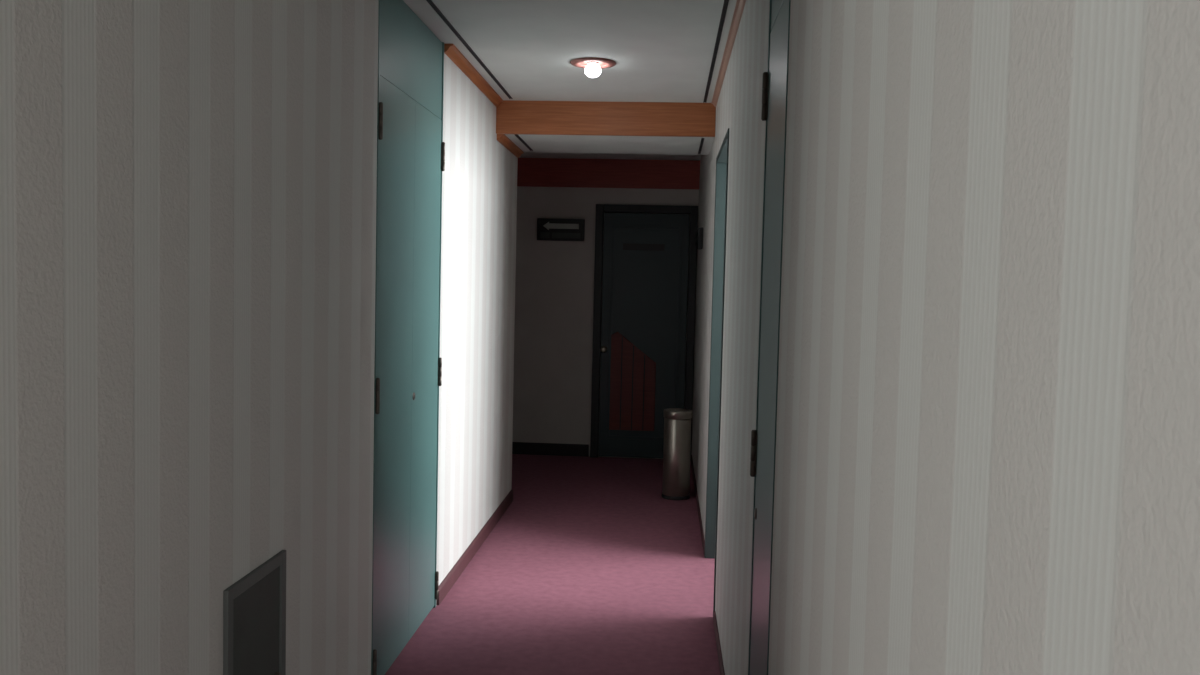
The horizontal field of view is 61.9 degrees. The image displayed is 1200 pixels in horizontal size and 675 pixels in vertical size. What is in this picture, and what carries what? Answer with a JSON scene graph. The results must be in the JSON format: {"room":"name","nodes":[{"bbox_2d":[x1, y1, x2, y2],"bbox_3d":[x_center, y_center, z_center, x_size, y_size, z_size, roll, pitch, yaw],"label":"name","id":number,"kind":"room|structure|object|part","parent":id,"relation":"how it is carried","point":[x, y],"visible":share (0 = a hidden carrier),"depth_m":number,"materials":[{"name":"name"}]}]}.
{"room":"hotel corridor","nodes":[
{"label":"hotel corridor","id":0,"kind":"room"},
{"bbox_2d":[0,0,517,674],"bbox_3d":[-0.907,0.077,2.212,0.130,2.460,8.680,2,3,4],"label":"wall","id":1,"kind":"structure","parent":0,"point":[188,188],"depth_m":2.14,"materials":[{"name":"paper"}]},
{"bbox_2d":[223,550,285,674],"bbox_3d":[-0.838,0.860,2.450,0.019,0.595,0.350,2,3,4],"label":"hatch","id":2,"kind":"object","parent":1,"relation":"attached to","point":[254,606],"visible":1,"depth_m":2.44,"materials":[{"name":"grey paint"}]},
{"bbox_3d":[-0.844,0.860,2.450,0.007,0.531,0.286,2,3,4],"label":"hatch door","id":3,"kind":"part","parent":2,"relation":"part of","materials":[{"name":"grey metal"}]},
{"bbox_2d":[371,0,444,674],"bbox_3d":[-0.759,-0.011,3.878,0.086,2.460,0.970,2,3,4],"label":"door","id":4,"kind":"structure","parent":1,"relation":"in","point":[410,144],"depth_m":3.80,"materials":[{"name":"teal paint"}]},
{"bbox_3d":[-0.730,-1.073,3.820,0.044,0.324,0.938,2,3,4],"label":"transom panel","id":5,"kind":"part","parent":4,"relation":"part of","materials":[{"name":"teal paint"}]},
{"bbox_2d":[444,44,502,106],"bbox_3d":[-0.608,-1.281,4.965,0.039,0.038,1.330,2,3,4],"label":"trim","id":6,"kind":"structure","parent":1,"relation":"attached to","point":[450,50],"depth_m":4.80,"materials":[{"name":"orange wood"}]},
{"bbox_2d":[436,489,512,604],"bbox_3d":[-0.650,1.096,5.521,0.012,0.075,2.160,2,3,4],"label":"baseboard","id":7,"kind":"structure","parent":1,"relation":"attached to","point":[461,564],"depth_m":5.19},
{"bbox_2d":[497,134,523,157],"bbox_3d":[-0.540,-1.159,6.071,0.039,0.038,0.810,2,3,4],"label":"trim","id":8,"kind":"structure","parent":1,"relation":"attached to","point":[503,139],"depth_m":6.00,"materials":[{"name":"orange wood"}]},
{"bbox_2d":[385,454,719,674],"bbox_3d":[0.092,1.331,3.151,5.650,0.100,10.750,2,3,4],"label":"floor","id":9,"kind":"structure","parent":0,"point":[588,569],"depth_m":4.74,"materials":[{"name":"carpet"}]},
{"bbox_2d":[662,408,692,499],"bbox_3d":[0.522,0.790,6.792,0.196,0.600,0.196,2,3,4],"label":"waste bin","id":10,"kind":"object","parent":9,"relation":"on","point":[677,421],"visible":1,"depth_m":6.72,"materials":[{"name":"metal"}]},
{"bbox_3d":[0.529,0.519,6.777,0.196,0.056,0.196,2,3,4],"label":"lid","id":11,"kind":"part","parent":10,"relation":"part of","materials":[{"name":"metal"}]},
{"bbox_2d":[403,0,736,159],"bbox_3d":[0.152,-1.224,3.010,5.650,0.100,10.750,2,3,4],"label":"ceiling","id":12,"kind":"structure","parent":0,"point":[661,50],"depth_m":4.26,"materials":[{"name":"paint"}]},
{"bbox_2d":[426,0,512,98],"bbox_3d":[-0.750,-1.120,1.686,0.016,0.004,7.780,2,3,4],"label":"ceiling slot","id":13,"kind":"structure","parent":12,"relation":"attached to","point":[430,2],"depth_m":4.29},
{"bbox_2d":[570,57,615,77],"bbox_3d":[-0.033,-1.231,4.603,0.212,0.069,0.212,2,3,4],"label":"recessed light","id":14,"kind":"object","parent":12,"relation":"in","point":[593,66],"visible":1,"depth_m":4.58,"materials":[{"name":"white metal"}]},
{"bbox_3d":[-0.032,-1.263,4.601,0.124,0.003,0.124,2,3,4],"label":"reflector dish","id":15,"kind":"part","parent":14,"relation":"part of","materials":[{"name":"pink metal"}]},
{"bbox_3d":[-0.033,-1.226,4.603,0.076,0.059,0.076,2,3,4],"label":"bulb","id":16,"kind":"part","parent":14,"relation":"part of","materials":[{"name":"white glass"}]},
{"bbox_2d":[496,100,715,136],"bbox_3d":[0.029,-1.227,5.608,1.230,0.185,0.030,2,3,4],"label":"beam","id":17,"kind":"structure","parent":12,"relation":"attached to","point":[669,119],"depth_m":5.59,"materials":[{"name":"orange wood"}]},
{"bbox_2d":[703,0,728,102],"bbox_3d":[0.323,-1.092,1.636,0.016,0.004,7.820,2,3,4],"label":"ceiling slot","id":18,"kind":"structure","parent":12,"relation":"attached to","point":[725,5],"depth_m":4.22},
{"bbox_2d":[512,186,698,458],"bbox_3d":[0.467,-0.225,8.297,5.650,2.460,0.120,2,3,4],"label":"wall","id":19,"kind":"structure","parent":0,"point":[554,280],"depth_m":8.29,"materials":[{"name":"paint"}]},
{"bbox_2d":[512,442,588,456],"bbox_3d":[-1.109,0.914,8.395,2.035,0.100,0.014,2,3,4],"label":"baseboard","id":20,"kind":"structure","parent":19,"relation":"attached to","point":[528,448],"depth_m":8.34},
{"bbox_2d":[537,218,584,240],"bbox_3d":[-0.322,-0.886,8.226,0.390,0.180,0.054,2,3,4],"label":"exit sign","id":21,"kind":"object","parent":19,"relation":"attached to","point":[548,229],"visible":1,"depth_m":8.20,"materials":[{"name":"black paint"}]},
{"bbox_3d":[-0.452,-0.841,8.211,0.075,0.045,0.001,2,3,4],"label":"pictogram panel","id":22,"kind":"part","parent":21,"relation":"part of","materials":[{"name":"black plastic"}]},
{"bbox_3d":[-0.278,-0.836,8.200,0.235,0.045,0.001,2,3,4],"label":"lettering panel","id":23,"kind":"part","parent":21,"relation":"part of","materials":[{"name":"black plastic"}]},
{"bbox_2d":[517,158,699,189],"bbox_3d":[-0.630,-1.361,8.233,2.890,0.233,0.030,2,3,4],"label":"ceiling beam","id":24,"kind":"structure","parent":19,"relation":"attached to","point":[531,172],"depth_m":8.17,"materials":[{"name":"red paint"}]},
{"bbox_2d":[590,204,697,460],"bbox_3d":[0.358,-0.038,8.208,0.835,2.090,0.092,2,3,4],"label":"door","id":25,"kind":"structure","parent":19,"relation":"in","point":[641,342],"depth_m":8.22,"materials":[{"name":"black paint"}]},
{"bbox_3d":[0.030,0.099,8.222,0.056,0.056,0.062,2,3,4],"label":"knob","id":26,"kind":"part","parent":25,"relation":"part of","materials":[{"name":"gold metal"}]},
{"bbox_3d":[0.269,0.362,8.246,0.375,0.814,0.010,2,3,4],"label":"slanted panel","id":27,"kind":"part","parent":25,"relation":"part of","materials":[{"name":"red paint"}]},
{"bbox_3d":[0.358,-0.740,8.183,0.340,0.055,0.006,2,3,4],"label":"name plate","id":28,"kind":"part","parent":25,"relation":"part of","materials":[{"name":"black paint"}]},
{"bbox_3d":[0.364,-0.033,8.219,0.585,1.760,0.010,2,3,4],"label":"panel moulding","id":29,"kind":"part","parent":25,"relation":"part of","materials":[{"name":"teal paint"}]},
{"bbox_2d":[505,134,713,154],"bbox_3d":[0.057,-1.252,6.026,1.230,0.180,0.810,2,3,4],"label":"ceiling","id":30,"kind":"structure","parent":0,"point":[537,143],"depth_m":6.01,"materials":[{"name":"paint"}]},
{"bbox_2d":[514,134,532,150],"bbox_3d":[-0.456,-1.172,6.029,0.016,0.004,0.680,2,3,4],"label":"ceiling slot","id":31,"kind":"structure","parent":30,"relation":"attached to","point":[516,135],"depth_m":5.99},
{"bbox_2d":[698,138,703,153],"bbox_3d":[0.606,-1.146,6.006,0.016,0.004,0.690,2,3,4],"label":"ceiling slot","id":32,"kind":"structure","parent":30,"relation":"attached to","point":[702,139],"depth_m":5.98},
{"bbox_2d":[692,0,1199,674],"bbox_3d":[0.508,0.067,3.006,0.130,2.460,10.450,2,3,4],"label":"wall","id":33,"kind":"structure","parent":0,"point":[987,457],"depth_m":0.82,"materials":[{"name":"paper"}]},
{"bbox_2d":[691,455,704,553],"bbox_3d":[0.657,1.068,6.808,0.008,0.050,2.860,2,3,4],"label":"baseboard","id":34,"kind":"structure","parent":33,"relation":"attached to","point":[692,466],"depth_m":6.30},
{"bbox_2d":[695,227,702,249],"bbox_3d":[0.698,-0.697,7.042,0.052,0.150,0.140,2,3,4],"label":"alarm box","id":35,"kind":"object","parent":33,"relation":"attached to","point":[699,235],"visible":1,"depth_m":6.97,"materials":[{"name":"black paint"}]},
{"bbox_2d":[704,128,728,612],"bbox_3d":[0.613,0.144,4.785,0.126,2.115,1.000,2,3,4],"label":"door","id":36,"kind":"structure","parent":33,"relation":"in","point":[721,184],"depth_m":5.24,"materials":[{"name":"teal paint"}]},
{"bbox_2d":[713,611,724,674],"bbox_3d":[0.440,1.244,3.515,0.008,0.050,1.590,2,3,4],"label":"baseboard","id":37,"kind":"structure","parent":33,"relation":"attached to","point":[721,666],"depth_m":3.94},
{"bbox_2d":[711,0,745,106],"bbox_3d":[0.373,-1.081,1.644,0.026,0.025,7.840,2,3,4],"label":"trim","id":38,"kind":"structure","parent":33,"relation":"attached to","point":[739,7],"depth_m":4.18,"materials":[{"name":"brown wood"}]},
{"bbox_2d":[748,0,790,674],"bbox_3d":[0.431,0.098,2.410,0.086,2.460,0.450,2,3,4],"label":"door","id":39,"kind":"structure","parent":33,"relation":"in","point":[775,80],"depth_m":2.41,"materials":[{"name":"teal paint"}]},
{"bbox_3d":[0.404,0.458,2.597,0.004,0.032,0.032,2,3,4],"label":"keyhole plate","id":40,"kind":"part","parent":39,"relation":"part of","materials":[{"name":"brown metal"}]},
{"bbox_3d":[0.451,-0.951,2.353,0.044,0.350,0.418,2,3,4],"label":"transom panel","id":41,"kind":"part","parent":39,"relation":"part of","materials":[{"name":"teal paint"}]}
]}

